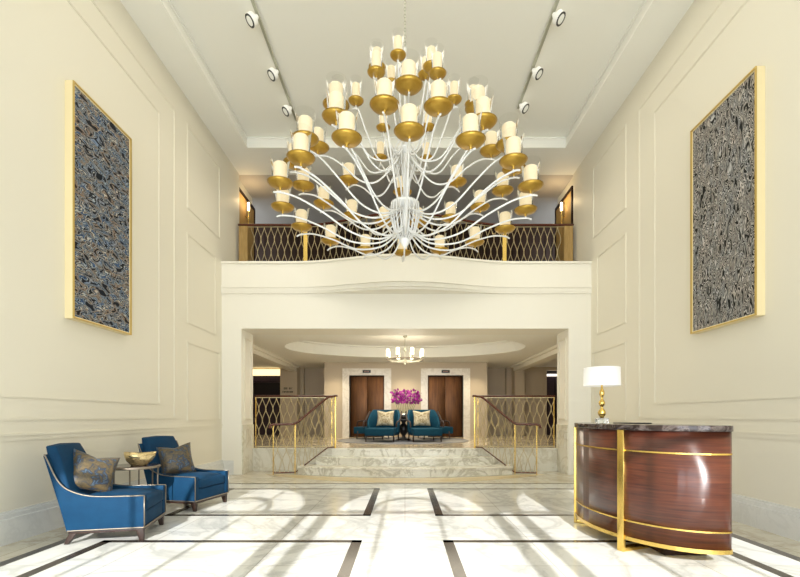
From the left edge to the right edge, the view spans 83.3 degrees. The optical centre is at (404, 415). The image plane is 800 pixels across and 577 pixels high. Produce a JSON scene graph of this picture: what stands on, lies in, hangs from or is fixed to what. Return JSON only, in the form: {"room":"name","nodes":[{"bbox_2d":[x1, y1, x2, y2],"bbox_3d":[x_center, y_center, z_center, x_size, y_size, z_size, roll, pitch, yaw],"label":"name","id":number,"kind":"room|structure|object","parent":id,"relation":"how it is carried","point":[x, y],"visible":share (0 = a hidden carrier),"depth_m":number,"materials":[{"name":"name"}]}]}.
{"room":"hotel lobby","nodes":[
{"label":"hotel lobby","id":0,"kind":"room"},
{"bbox_2d":[0,0,238,512],"bbox_3d":[-4.060,-2.525,4.010,0.300,7.550,13.220,0,0,0],"label":"wall","id":1,"kind":"structure","parent":0,"point":[44,44],"depth_m":5.88,"materials":[{"name":"beige paint"}]},
{"bbox_2d":[65,80,131,334],"bbox_3d":[-3.857,-2.493,5.720,0.105,2.735,1.100,0,0,0],"label":"painting","id":2,"kind":"object","parent":1,"relation":"attached to","point":[98,152],"visible":1,"depth_m":5.60,"materials":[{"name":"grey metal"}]},
{"bbox_2d":[0,0,219,420],"bbox_3d":[-3.904,-2.580,4.250,0.013,5.340,10.500,0,0,0],"label":"trim","id":3,"kind":"structure","parent":1,"relation":"attached to","point":[4,395],"depth_m":7.13,"materials":[{"name":"beige paint"}]},
{"bbox_2d":[0,424,222,441],"bbox_3d":[-3.901,0.214,3.500,0.018,0.072,12.200,0,0,0],"label":"trim","id":4,"kind":"structure","parent":1,"relation":"attached to","point":[67,434],"depth_m":5.58,"materials":[{"name":"beige paint"}]},
{"bbox_2d":[0,460,223,546],"bbox_3d":[-3.888,1.093,3.500,0.045,0.315,12.200,0,0,0],"label":"baseboard","id":5,"kind":"structure","parent":1,"relation":"attached to","point":[22,523],"depth_m":4.69,"materials":[{"name":"stone"}]},
{"bbox_2d":[253,345,298,370],"bbox_3d":[-4.160,-1.775,13.550,0.380,0.190,6.500,0,0,0],"label":"trim","id":6,"kind":"structure","parent":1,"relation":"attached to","point":[259,353],"depth_m":13.87,"materials":[{"name":"white paint"}]},
{"bbox_2d":[239,180,251,203],"bbox_3d":[-4.175,-4.475,11.210,0.350,2.450,1.180,0,0,0],"label":"wall","id":7,"kind":"structure","parent":0,"point":[241,186],"depth_m":11.29,"materials":[{"name":"beige paint"}]},
{"bbox_2d":[239,187,254,260],"bbox_3d":[-3.969,-4.352,11.250,0.050,2.200,1.200,0,0,0],"label":"doorway","id":8,"kind":"structure","parent":7,"relation":"in","point":[243,200],"depth_m":11.40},
{"bbox_2d":[280,367,304,435],"bbox_3d":[-4.280,-0.570,17.200,0.760,2.600,0.800,0,0,0],"label":"wall","id":9,"kind":"structure","parent":0,"point":[295,380],"depth_m":16.80,"materials":[{"name":"beige"}]},
{"bbox_2d":[0,471,799,561],"bbox_3d":[0.030,1.350,3.700,8.480,0.200,13.200,0,0,0],"label":"floor","id":10,"kind":"structure","parent":0,"point":[784,544],"depth_m":5.09,"materials":[{"name":"stone"}]},
{"bbox_2d":[0,484,799,576],"bbox_3d":[0.025,1.249,2.850,6.850,0.002,10.900,0,0,0],"label":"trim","id":11,"kind":"structure","parent":10,"relation":"on","point":[402,536],"depth_m":4.37,"materials":[{"name":"stone"}]},
{"bbox_2d":[43,443,165,544],"bbox_3d":[-3.126,0.763,4.745,0.919,0.967,0.743,0,0,-13],"label":"armchair","id":12,"kind":"object","parent":11,"relation":"on","point":[124,508],"visible":0.93,"depth_m":4.43,"materials":[{"name":"blue fabric"}]},
{"bbox_2d":[73,449,119,491],"bbox_3d":[-3.248,0.585,4.688,0.522,0.496,0.210,0,0,-44],"label":"throw pillow","id":13,"kind":"object","parent":12,"relation":"on","point":[90,472],"visible":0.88,"depth_m":4.64,"materials":[{"name":"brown fabric"}]},
{"bbox_2d":[90,488,162,509],"bbox_3d":[-3.013,0.872,4.772,0.675,0.172,0.570,0,0,-13],"label":"seat cushion","id":14,"kind":"object","parent":12,"relation":"on","point":[154,496],"depth_m":4.75,"materials":[{"name":"blue fabric"}]},
{"bbox_2d":[113,463,160,484],"bbox_3d":[-3.310,0.924,5.500,0.570,0.645,0.570,0,0,0],"label":"side table","id":15,"kind":"object","parent":11,"relation":"on","point":[120,467],"visible":0.41,"depth_m":5.36,"materials":[{"name":"grey metal"}]},
{"bbox_2d":[123,451,156,465],"bbox_3d":[-3.240,0.518,5.466,0.358,0.165,0.350,0,0,0],"label":"bowl","id":16,"kind":"object","parent":15,"relation":"on","point":[133,458],"visible":1,"depth_m":5.39,"materials":[{"name":"gold metal"}]},
{"bbox_2d":[138,436,228,511],"bbox_3d":[-3.086,0.763,6.283,0.919,0.967,0.743,0,0,12],"label":"armchair","id":17,"kind":"object","parent":11,"relation":"on","point":[193,488],"visible":0.74,"depth_m":6.04,"materials":[{"name":"blue fabric"}]},
{"bbox_2d":[156,442,195,474],"bbox_3d":[-3.139,0.595,6.178,0.482,0.462,0.190,0,0,-34],"label":"throw pillow","id":18,"kind":"object","parent":17,"relation":"on","point":[178,459],"visible":0.97,"depth_m":6.12,"materials":[{"name":"brown fabric"}]},
{"bbox_2d":[171,471,224,488],"bbox_3d":[-2.973,0.872,6.258,0.675,0.172,0.570,0,0,12],"label":"seat cushion","id":19,"kind":"object","parent":17,"relation":"on","point":[205,479],"depth_m":6.18,"materials":[{"name":"blue fabric"}]},
{"bbox_2d":[0,483,799,576],"bbox_3d":[0.015,1.247,2.870,6.930,0.001,10.940,0,0,0],"label":"trim","id":20,"kind":"structure","parent":11,"relation":"on","point":[457,568],"depth_m":4.47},
{"bbox_2d":[574,422,732,554],"bbox_3d":[2.297,0.662,4.725,0.830,1.168,2.136,0,0,0],"label":"reception desk","id":21,"kind":"object","parent":11,"relation":"on","point":[666,489],"visible":0.99,"depth_m":3.90,"materials":[{"name":"wood"}]},
{"bbox_2d":[583,366,620,422],"bbox_3d":[2.170,-0.227,4.960,0.384,0.610,0.384,0,0,0],"label":"table lamp","id":22,"kind":"object","parent":21,"relation":"on","point":[596,376],"visible":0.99,"depth_m":4.83,"materials":[{"name":"fabric"}]},
{"bbox_2d":[574,422,732,431],"bbox_3d":[2.297,0.103,4.725,0.830,0.050,2.136,0,0,0],"label":"countertop","id":23,"kind":"structure","parent":21,"relation":"on","point":[591,425],"depth_m":3.91,"materials":[{"name":"stone"}]},
{"bbox_2d":[297,448,512,476],"bbox_3d":[0.000,0.992,9.705,4.628,0.517,1.020,0,0,0],"label":"staircase","id":24,"kind":"structure","parent":10,"relation":"on","point":[360,462],"depth_m":9.73,"materials":[{"name":"stone"}]},
{"bbox_2d":[268,395,337,474],"bbox_3d":[-2.185,0.385,9.828,1.534,1.729,0.192,0,0,-27],"label":"balustrade","id":25,"kind":"object","parent":24,"relation":"on","point":[331,396],"visible":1,"depth_m":9.79,"materials":[{"name":"gold metal"}]},
{"bbox_2d":[472,395,541,474],"bbox_3d":[2.185,0.385,9.828,1.534,1.729,0.192,0,0,27],"label":"balustrade","id":26,"kind":"object","parent":24,"relation":"on","point":[474,396],"visible":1,"depth_m":9.79,"materials":[{"name":"gold metal"}]},
{"bbox_2d":[253,335,556,367],"bbox_3d":[0.000,-2.040,14.350,16.000,0.340,8.100,0,0,0],"label":"ceiling","id":27,"kind":"structure","parent":0,"point":[306,351],"depth_m":13.72,"materials":[{"name":"paint"}]},
{"bbox_2d":[386,335,423,363],"bbox_3d":[0.000,-1.810,12.400,1.036,0.800,1.036,0,0,0],"label":"chandelier","id":28,"kind":"object","parent":27,"relation":"hanging from","point":[398,357],"visible":1,"depth_m":12.19,"materials":[{"name":"silver metal"}]},
{"bbox_2d":[255,224,554,260],"bbox_3d":[0.000,-4.475,13.410,16.000,2.450,0.180,0,0,0],"label":"wall","id":29,"kind":"structure","parent":0,"point":[258,239],"depth_m":13.35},
{"bbox_2d":[253,448,556,470],"bbox_3d":[0.000,0.989,10.245,6.960,0.522,0.050,0,0,0],"label":"wall","id":30,"kind":"structure","parent":0,"point":[262,457],"depth_m":10.25,"materials":[{"name":"stone"}]},
{"bbox_2d":[254,435,555,447],"bbox_3d":[0.000,1.090,14.335,16.000,0.720,8.130,0,0,0],"label":"floor","id":31,"kind":"structure","parent":0,"point":[469,444],"depth_m":11.95,"materials":[{"name":"stone"}]},
{"bbox_2d":[255,395,332,447],"bbox_3d":[-2.550,0.128,10.340,1.796,1.205,0.060,0,0,0],"label":"balustrade","id":32,"kind":"object","parent":31,"relation":"on","point":[256,396],"visible":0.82,"depth_m":10.33,"materials":[{"name":"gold metal"}]},
{"bbox_2d":[337,437,468,443],"bbox_3d":[-0.060,0.724,13.500,3.900,0.012,3.900,0,0,0],"label":"round rug","id":33,"kind":"object","parent":31,"relation":"on","point":[377,440],"visible":0.91,"depth_m":13.19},
{"bbox_2d":[354,419,388,439],"bbox_3d":[-0.984,0.266,14.151,1.071,0.902,1.028,0,0,12],"label":"lounge chair","id":34,"kind":"object","parent":33,"relation":"on","point":[357,430],"visible":0.27,"depth_m":13.83,"materials":[{"name":"teal fabric"}]},
{"bbox_2d":[363,410,401,441],"bbox_3d":[-0.621,0.266,12.776,1.028,0.902,1.071,0,0,10],"label":"lounge chair","id":35,"kind":"object","parent":33,"relation":"on","point":[372,429],"visible":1,"depth_m":12.78,"materials":[{"name":"teal fabric"}]},
{"bbox_2d":[377,411,393,425],"bbox_3d":[-0.560,0.065,12.878,0.500,0.448,0.189,0,0,8],"label":"throw pillow","id":36,"kind":"object","parent":35,"relation":"on","point":[384,418],"visible":1,"depth_m":12.82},
{"bbox_2d":[396,419,410,439],"bbox_3d":[-0.040,0.405,13.500,0.620,0.620,0.620,0,0,0],"label":"pedestal table","id":37,"kind":"object","parent":33,"relation":"on","point":[403,427],"visible":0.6,"depth_m":13.39,"materials":[{"name":"black"}]},
{"bbox_2d":[390,388,421,418],"bbox_3d":[0.036,-0.372,13.500,1.004,0.932,0.540,0,0,0],"label":"orchid arrangement","id":38,"kind":"object","parent":37,"relation":"on","point":[415,396],"visible":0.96,"depth_m":13.50,"materials":[{"name":"purple plant"}]},
{"bbox_2d":[405,410,443,441],"bbox_3d":[0.541,0.266,12.776,1.028,0.902,1.071,0,0,-10],"label":"lounge chair","id":39,"kind":"object","parent":33,"relation":"on","point":[434,429],"visible":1,"depth_m":12.79,"materials":[{"name":"teal fabric"}]},
{"bbox_2d":[413,411,430,425],"bbox_3d":[0.480,0.065,12.878,0.500,0.448,0.189,0,0,-8],"label":"throw pillow","id":40,"kind":"object","parent":39,"relation":"on","point":[420,418],"visible":1,"depth_m":12.82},
{"bbox_2d":[418,419,452,438],"bbox_3d":[0.884,0.266,14.151,1.071,0.902,1.028,0,0,-12],"label":"lounge chair","id":41,"kind":"object","parent":33,"relation":"on","point":[445,430],"visible":0.24,"depth_m":13.83,"materials":[{"name":"teal fabric"}]},
{"bbox_2d":[477,395,554,447],"bbox_3d":[2.550,0.128,10.340,1.796,1.205,0.060,0,0,0],"label":"balustrade","id":42,"kind":"object","parent":31,"relation":"on","point":[484,396],"visible":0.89,"depth_m":10.33,"materials":[{"name":"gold metal"}]},
{"bbox_2d":[305,368,504,434],"bbox_3d":[0.000,-0.570,17.544,7.900,2.600,0.113,0,0,0],"label":"wall","id":43,"kind":"structure","parent":0,"point":[314,377],"depth_m":17.50,"materials":[{"name":"beige"}]},
{"bbox_2d":[253,367,556,434],"bbox_3d":[0.000,-0.570,17.443,16.007,2.600,0.293,0,0,1],"label":"wall","id":44,"kind":"structure","parent":0,"point":[535,378],"depth_m":17.20,"materials":[{"name":"beige"}]},
{"bbox_2d":[253,376,279,434],"bbox_3d":[-5.935,-0.410,17.550,2.530,2.280,0.100,0,0,0],"label":"door","id":45,"kind":"structure","parent":44,"relation":"in","point":[256,379],"depth_m":17.50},
{"bbox_2d":[253,369,279,375],"bbox_3d":[-5.935,-1.690,17.470,2.530,0.240,0.100,0,0,0],"label":"light","id":46,"kind":"object","parent":44,"relation":"attached to","point":[256,372],"visible":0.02,"depth_m":17.42,"materials":[{"name":"beige"}]},
{"bbox_2d":[547,377,556,434],"bbox_3d":[6.000,-0.385,17.490,1.000,2.230,0.060,0,0,0],"label":"door","id":47,"kind":"structure","parent":44,"relation":"in","point":[550,380],"depth_m":17.46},
{"bbox_2d":[253,371,556,434],"bbox_3d":[0.000,-0.570,17.800,16.000,2.600,0.100,0,0,0],"label":"wall","id":48,"kind":"structure","parent":0,"point":[258,388],"depth_m":17.75,"materials":[{"name":"black"}]},
{"bbox_2d":[324,362,486,436],"bbox_3d":[0.025,-0.570,16.590,5.670,2.600,1.900,0,0,0],"label":"wall","id":49,"kind":"structure","parent":0,"point":[407,376],"depth_m":15.64,"materials":[{"name":"beige"}]},
{"bbox_2d":[342,368,390,436],"bbox_3d":[-1.325,-0.460,15.652,1.690,2.380,0.175,0,0,0],"label":"trim","id":50,"kind":"structure","parent":49,"relation":"attached to","point":[346,372],"depth_m":15.59,"materials":[{"name":"stone"}]},
{"bbox_2d":[350,376,383,436],"bbox_3d":[-1.325,-0.340,15.840,1.210,2.140,0.200,0,0,0],"label":"door","id":51,"kind":"structure","parent":49,"relation":"in","point":[366,392],"depth_m":15.74,"materials":[{"name":"brown"}]},
{"bbox_2d":[428,376,462,436],"bbox_3d":[1.405,-0.340,15.840,1.230,2.140,0.200,0,0,0],"label":"door","id":52,"kind":"structure","parent":49,"relation":"in","point":[445,393],"depth_m":15.74,"materials":[{"name":"brown"}]},
{"bbox_2d":[421,368,469,436],"bbox_3d":[1.405,-0.460,15.652,1.710,2.380,0.175,0,0,0],"label":"trim","id":53,"kind":"structure","parent":49,"relation":"attached to","point":[425,372],"depth_m":15.59,"materials":[{"name":"stone"}]},
{"bbox_2d":[222,294,590,460],"bbox_3d":[0.030,-1.020,9.950,7.880,4.540,0.700,0,0,0],"label":"wall","id":54,"kind":"structure","parent":0,"point":[235,307],"depth_m":9.60,"materials":[{"name":"white paint"}]},
{"bbox_2d":[223,461,233,474],"bbox_3d":[0.030,1.100,9.592,7.880,0.300,0.015,0,0,0],"label":"baseboard","id":55,"kind":"structure","parent":54,"relation":"attached to","point":[228,465],"depth_m":9.59,"materials":[{"name":"stone"}]},
{"bbox_2d":[242,424,253,474],"bbox_3d":[-3.464,0.720,9.950,0.032,1.060,0.700,0,0,0],"label":"trim","id":56,"kind":"structure","parent":54,"relation":"attached to","point":[247,430],"depth_m":9.88,"materials":[{"name":"stone"}]},
{"bbox_2d":[244,337,251,419],"bbox_3d":[-3.470,-0.805,9.950,0.020,1.790,0.460,0,0,0],"label":"trim","id":57,"kind":"structure","parent":54,"relation":"attached to","point":[244,337],"depth_m":9.90,"materials":[{"name":"beige paint"}]},
{"bbox_2d":[234,321,575,474],"bbox_3d":[0.000,-0.390,9.585,7.300,3.280,0.030,0,0,0],"label":"trim","id":58,"kind":"structure","parent":54,"relation":"attached to","point":[238,325],"depth_m":9.57,"materials":[{"name":"white paint"}]},
{"bbox_2d":[266,474,543,482],"bbox_3d":[0.000,1.248,9.040,6.000,0.003,1.240,0,0,0],"label":"step","id":59,"kind":"structure","parent":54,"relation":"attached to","point":[348,479],"depth_m":8.98,"materials":[{"name":"beige marble"}]},
{"bbox_2d":[556,424,567,474],"bbox_3d":[3.464,0.720,9.950,0.032,1.060,0.700,0,0,0],"label":"trim","id":60,"kind":"structure","parent":54,"relation":"attached to","point":[561,430],"depth_m":9.88,"materials":[{"name":"stone"}]},
{"bbox_2d":[558,337,565,419],"bbox_3d":[3.470,-0.805,9.950,0.020,1.790,0.460,0,0,0],"label":"trim","id":61,"kind":"structure","parent":54,"relation":"attached to","point":[565,337],"depth_m":9.90,"materials":[{"name":"beige paint"}]},
{"bbox_2d":[221,253,591,293],"bbox_3d":[0.030,-2.950,9.497,7.880,0.680,0.807,0,0,0],"label":"wall","id":62,"kind":"structure","parent":0,"point":[371,274],"depth_m":9.55,"materials":[{"name":"white paint"}]},
{"bbox_2d":[120,0,693,223],"bbox_3d":[0.000,-5.750,5.400,16.000,0.100,16.600,0,0,0],"label":"ceiling","id":63,"kind":"structure","parent":0,"point":[151,17],"depth_m":9.77,"materials":[{"name":"paint"}]},
{"bbox_2d":[164,0,649,142],"bbox_3d":[0.030,-5.920,4.185,6.980,0.240,10.970,0,0,0],"label":"ceiling","id":64,"kind":"structure","parent":0,"point":[494,43],"depth_m":7.25,"materials":[{"name":"paint"}]},
{"bbox_2d":[245,0,295,120],"bbox_3d":[-2.231,-5.797,6.725,0.186,0.246,4.450,0,0,0],"label":"track light","id":65,"kind":"object","parent":64,"relation":"attached to","point":[252,19],"visible":1,"depth_m":7.43,"materials":[{"name":"silver metal"}]},
{"bbox_2d":[267,0,543,261],"bbox_3d":[0.000,-4.000,5.500,3.249,3.840,3.249,0,0,0],"label":"chandelier","id":66,"kind":"object","parent":64,"relation":"hanging from","point":[479,118],"visible":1,"depth_m":5.14,"materials":[{"name":"white metal"}]},
{"bbox_2d":[273,160,286,176],"bbox_3d":[-1.357,-2.627,4.896,0.144,0.240,0.144,0,0,0],"label":"candle","id":67,"kind":"object","parent":66,"relation":"on","point":[279,167],"depth_m":4.83,"materials":[{"name":"beige wax"}]},
{"bbox_2d":[277,190,288,202],"bbox_3d":[-1.484,-2.627,5.461,0.144,0.240,0.144,0,0,0],"label":"candle","id":68,"kind":"object","parent":66,"relation":"on","point":[280,197],"depth_m":5.40,"materials":[{"name":"beige wax"}]},
{"bbox_2d":[293,132,307,150],"bbox_3d":[-1.022,-2.627,4.423,0.144,0.240,0.144,0,0,0],"label":"candle","id":69,"kind":"object","parent":66,"relation":"on","point":[300,140],"depth_m":4.36,"materials":[{"name":"beige wax"}]},
{"bbox_2d":[296,209,306,222],"bbox_3d":[-1.386,-2.627,6.032,0.144,0.240,0.144,0,0,0],"label":"candle","id":70,"kind":"object","parent":66,"relation":"on","point":[302,213],"depth_m":5.97,"materials":[{"name":"beige wax"}]},
{"bbox_2d":[298,167,308,180],"bbox_3d":[-1.286,-3.002,5.692,0.144,0.240,0.144,0,0,0],"label":"candle","id":71,"kind":"object","parent":66,"relation":"on","point":[300,177],"depth_m":5.63,"materials":[{"name":"beige wax"}]},
{"bbox_2d":[298,115,311,131],"bbox_3d":[-1.045,-3.002,4.727,0.144,0.240,0.144,0,0,0],"label":"candle","id":72,"kind":"object","parent":66,"relation":"on","point":[304,121],"depth_m":4.66,"materials":[{"name":"beige wax"}]},
{"bbox_2d":[314,127,323,141],"bbox_3d":[-1.059,-3.352,5.463,0.144,0.240,0.144,0,0,0],"label":"candle","id":73,"kind":"object","parent":66,"relation":"on","point":[318,131],"depth_m":5.40,"materials":[{"name":"beige wax"}]},
{"bbox_2d":[318,186,328,198],"bbox_3d":[-1.114,-3.002,6.170,0.144,0.240,0.144,0,0,0],"label":"candle","id":74,"kind":"object","parent":66,"relation":"on","point":[322,193],"depth_m":6.11,"materials":[{"name":"beige wax"}]},
{"bbox_2d":[326,225,335,237],"bbox_3d":[-1.077,-2.627,6.522,0.144,0.240,0.144,0,0,0],"label":"candle","id":75,"kind":"object","parent":66,"relation":"on","point":[331,227],"depth_m":6.46,"materials":[{"name":"beige wax"}]},
{"bbox_2d":[329,81,342,93],"bbox_3d":[-0.723,-3.352,4.725,0.144,0.240,0.144,0,0,0],"label":"candle","id":76,"kind":"object","parent":66,"relation":"on","point":[334,85],"depth_m":4.66,"materials":[{"name":"beige wax"}]},
{"bbox_2d":[329,91,343,108],"bbox_3d":[-0.670,-3.002,4.386,0.144,0.240,0.144,0,0,0],"label":"candle","id":77,"kind":"object","parent":66,"relation":"on","point":[336,99],"depth_m":4.32,"materials":[{"name":"beige wax"}]},
{"bbox_2d":[339,111,354,129],"bbox_3d":[-0.532,-2.627,4.114,0.144,0.240,0.144,0,0,0],"label":"candle","id":78,"kind":"object","parent":66,"relation":"on","point":[346,118],"depth_m":4.05,"materials":[{"name":"beige wax"}]},
{"bbox_2d":[344,162,353,174],"bbox_3d":[-0.775,-3.352,6.223,0.144,0.240,0.144,0,0,0],"label":"candle","id":79,"kind":"object","parent":66,"relation":"on","point":[348,165],"depth_m":6.16,"materials":[{"name":"beige wax"}]},
{"bbox_2d":[347,199,356,211],"bbox_3d":[-0.773,-3.002,6.545,0.144,0.240,0.144,0,0,0],"label":"candle","id":80,"kind":"object","parent":66,"relation":"on","point":[352,204],"depth_m":6.48,"materials":[{"name":"beige wax"}]},
{"bbox_2d":[352,82,359,95],"bbox_3d":[-0.600,-3.947,5.511,0.098,0.228,0.098,0,0,0],"label":"candle","id":81,"kind":"object","parent":66,"relation":"on","point":[355,85],"depth_m":5.47,"materials":[{"name":"beige wax"}]},
{"bbox_2d":[372,50,380,65],"bbox_3d":[-0.301,-3.687,4.716,0.098,0.228,0.098,0,0,0],"label":"candle","id":82,"kind":"object","parent":66,"relation":"on","point":[376,55],"depth_m":4.67,"materials":[{"name":"beige wax"}]},
{"bbox_2d":[379,206,388,217],"bbox_3d":[-0.315,-3.002,6.761,0.144,0.240,0.144,0,0,0],"label":"candle","id":83,"kind":"object","parent":66,"relation":"on","point":[381,209],"depth_m":6.70,"materials":[{"name":"beige wax"}]},
{"bbox_2d":[377,78,391,94],"bbox_3d":[-0.192,-3.002,4.214,0.144,0.240,0.144,0,0,0],"label":"candle","id":84,"kind":"object","parent":66,"relation":"on","point":[384,85],"depth_m":4.15,"materials":[{"name":"beige wax"}]},
{"bbox_2d":[394,35,401,48],"bbox_3d":[-0.080,-4.297,5.253,0.098,0.228,0.098,0,0,0],"label":"candle","id":85,"kind":"object","parent":66,"relation":"on","point":[397,39],"depth_m":5.21,"materials":[{"name":"beige wax"}]},
{"bbox_2d":[401,59,415,75],"bbox_3d":[0.037,-3.352,4.441,0.144,0.240,0.144,0,0,0],"label":"candle","id":86,"kind":"object","parent":66,"relation":"on","point":[408,66],"depth_m":4.38,"materials":[{"name":"beige wax"}]},
{"bbox_2d":[401,103,416,121],"bbox_3d":[0.039,-2.627,4.016,0.144,0.240,0.144,0,0,0],"label":"candle","id":87,"kind":"object","parent":66,"relation":"on","point":[409,110],"depth_m":3.95,"materials":[{"name":"beige wax"}]},
{"bbox_2d":[427,45,435,60],"bbox_3d":[0.291,-3.947,4.975,0.098,0.228,0.098,0,0,0],"label":"candle","id":88,"kind":"object","parent":66,"relation":"on","point":[431,48],"depth_m":4.93,"materials":[{"name":"beige wax"}]},
{"bbox_2d":[433,51,441,66],"bbox_3d":[0.342,-3.687,4.733,0.098,0.228,0.098,0,0,0],"label":"candle","id":89,"kind":"object","parent":66,"relation":"on","point":[437,56],"depth_m":4.69,"materials":[{"name":"beige wax"}]},
{"bbox_2d":[431,80,445,96],"bbox_3d":[0.315,-3.002,4.239,0.144,0.240,0.144,0,0,0],"label":"candle","id":90,"kind":"object","parent":66,"relation":"on","point":[438,87],"depth_m":4.18,"materials":[{"name":"beige wax"}]},
{"bbox_2d":[450,80,457,94],"bbox_3d":[0.600,-3.947,5.489,0.098,0.228,0.098,0,0,0],"label":"candle","id":91,"kind":"object","parent":66,"relation":"on","point":[454,84],"depth_m":5.45,"materials":[{"name":"beige wax"}]},
{"bbox_2d":[452,164,461,176],"bbox_3d":[0.723,-3.352,6.275,0.144,0.240,0.144,0,0,0],"label":"candle","id":92,"kind":"object","parent":66,"relation":"on","point":[459,170],"depth_m":6.22,"materials":[{"name":"beige wax"}]},
{"bbox_2d":[463,113,477,131],"bbox_3d":[0.604,-2.627,4.143,0.144,0.240,0.144,0,0,0],"label":"candle","id":93,"kind":"object","parent":66,"relation":"on","point":[470,120],"depth_m":4.08,"materials":[{"name":"beige wax"}]},
{"bbox_2d":[470,226,479,238],"bbox_3d":[1.022,-2.627,6.577,0.144,0.240,0.144,0,0,0],"label":"candle","id":94,"kind":"object","parent":66,"relation":"on","point":[475,229],"depth_m":6.52,"materials":[{"name":"beige wax"}]},
{"bbox_2d":[471,85,484,100],"bbox_3d":[0.775,-3.352,4.777,0.144,0.240,0.144,0,0,0],"label":"candle","id":95,"kind":"object","parent":66,"relation":"on","point":[477,91],"depth_m":4.72,"materials":[{"name":"beige wax"}]},
{"bbox_2d":[475,190,484,202],"bbox_3d":[1.045,-3.002,6.273,0.144,0.240,0.144,0,0,0],"label":"candle","id":96,"kind":"object","parent":66,"relation":"on","point":[482,199],"depth_m":6.21,"materials":[{"name":"beige wax"}]},
{"bbox_2d":[476,96,489,113],"bbox_3d":[0.773,-3.002,4.455,0.144,0.240,0.144,0,0,0],"label":"candle","id":97,"kind":"object","parent":66,"relation":"on","point":[483,102],"depth_m":4.39,"materials":[{"name":"beige wax"}]},
{"bbox_2d":[485,131,496,144],"bbox_3d":[1.059,-3.352,5.537,0.144,0.240,0.144,0,0,0],"label":"candle","id":98,"kind":"object","parent":66,"relation":"on","point":[491,136],"depth_m":5.47,"materials":[{"name":"beige wax"}]},
{"bbox_2d":[497,172,507,185],"bbox_3d":[1.261,-3.002,5.814,0.144,0.240,0.144,0,0,0],"label":"candle","id":99,"kind":"object","parent":66,"relation":"on","point":[500,174],"depth_m":5.75,"materials":[{"name":"beige wax"}]},
{"bbox_2d":[500,211,509,224],"bbox_3d":[1.357,-2.627,6.104,0.144,0.240,0.144,0,0,0],"label":"candle","id":100,"kind":"object","parent":66,"relation":"on","point":[505,215],"depth_m":6.04,"materials":[{"name":"beige wax"}]},
{"bbox_2d":[502,121,515,137],"bbox_3d":[1.114,-3.002,4.830,0.144,0.240,0.144,0,0,0],"label":"candle","id":101,"kind":"object","parent":66,"relation":"on","point":[508,128],"depth_m":4.77,"materials":[{"name":"beige wax"}]},
{"bbox_2d":[506,136,520,153],"bbox_3d":[1.077,-2.627,4.478,0.144,0.240,0.144,0,0,0],"label":"candle","id":102,"kind":"object","parent":66,"relation":"on","point":[513,143],"depth_m":4.42,"materials":[{"name":"beige wax"}]},
{"bbox_2d":[520,192,531,205],"bbox_3d":[1.484,-2.627,5.539,0.144,0.240,0.144,0,0,0],"label":"candle","id":103,"kind":"object","parent":66,"relation":"on","point":[528,200],"depth_m":5.48,"materials":[{"name":"beige wax"}]},
{"bbox_2d":[524,164,536,180],"bbox_3d":[1.386,-2.627,4.968,0.144,0.240,0.144,0,0,0],"label":"candle","id":104,"kind":"object","parent":66,"relation":"on","point":[530,171],"depth_m":4.91,"materials":[{"name":"beige wax"}]},
{"bbox_2d":[160,0,653,147],"bbox_3d":[0.030,-5.810,4.185,6.780,0.220,10.770,0,0,0],"label":"trim","id":105,"kind":"structure","parent":64,"relation":"attached to","point":[644,1],"depth_m":8.28,"materials":[{"name":"paint"}]},
{"bbox_2d":[517,0,565,113],"bbox_3d":[2.231,-5.797,6.550,0.186,0.246,4.100,0,0,0],"label":"track light","id":106,"kind":"object","parent":64,"relation":"attached to","point":[558,17],"visible":1,"depth_m":7.35,"materials":[{"name":"silver metal"}]},
{"bbox_2d":[505,367,523,435],"bbox_3d":[4.180,-0.570,17.200,0.560,2.600,0.800,0,0,0],"label":"wall","id":107,"kind":"structure","parent":0,"point":[514,380],"depth_m":16.85,"materials":[{"name":"beige"}]},
{"bbox_2d":[558,0,799,508],"bbox_3d":[4.160,-2.525,4.600,0.380,7.550,14.400,0,0,0],"label":"wall","id":108,"kind":"structure","parent":0,"point":[759,356],"depth_m":6.26,"materials":[{"name":"beige paint"}]},
{"bbox_2d":[511,345,556,370],"bbox_3d":[4.160,-1.775,13.550,0.380,0.190,6.500,0,0,0],"label":"trim","id":109,"kind":"structure","parent":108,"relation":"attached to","point":[550,353],"depth_m":13.87,"materials":[{"name":"white paint"}]},
{"bbox_2d":[555,186,572,260],"bbox_3d":[3.969,-4.352,11.250,0.050,2.200,1.200,0,0,0],"label":"doorway","id":110,"kind":"structure","parent":108,"relation":"in","point":[567,200],"depth_m":11.32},
{"bbox_2d":[593,0,799,420],"bbox_3d":[3.963,-2.580,4.250,0.013,5.340,10.500,0,0,0],"label":"trim","id":111,"kind":"structure","parent":108,"relation":"attached to","point":[785,396],"depth_m":7.15,"materials":[{"name":"beige paint"}]},
{"bbox_2d":[690,66,764,333],"bbox_3d":[3.917,-2.485,5.530,0.105,2.750,1.140,0,0,0],"label":"painting","id":112,"kind":"object","parent":108,"relation":"attached to","point":[727,146],"visible":1,"depth_m":5.39,"materials":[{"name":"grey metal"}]},
{"bbox_2d":[732,493,799,541],"bbox_3d":[3.947,1.093,3.500,0.045,0.315,12.200,0,0,0],"label":"baseboard","id":113,"kind":"structure","parent":108,"relation":"attached to","point":[782,520],"depth_m":4.88,"materials":[{"name":"paint"}]},
{"bbox_2d":[732,431,799,440],"bbox_3d":[3.961,0.214,3.500,0.018,0.072,12.200,0,0,0],"label":"trim","id":114,"kind":"structure","parent":108,"relation":"attached to","point":[748,434],"depth_m":4.92,"materials":[{"name":"beige paint"}]},
{"bbox_3d":[0.000,-3.050,11.950,14.000,0.400,3.300,0,0,0],"label":"floor","id":115,"kind":"structure","parent":0,"visible":0},
{"bbox_2d":[238,212,573,260],"bbox_3d":[0.020,-3.849,10.102,7.760,1.198,0.710,0,0,0],"label":"balcony balustrade","id":116,"kind":"object","parent":115,"relation":"on","point":[243,228],"visible":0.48,"depth_m":10.39,"materials":[{"name":"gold metal"}]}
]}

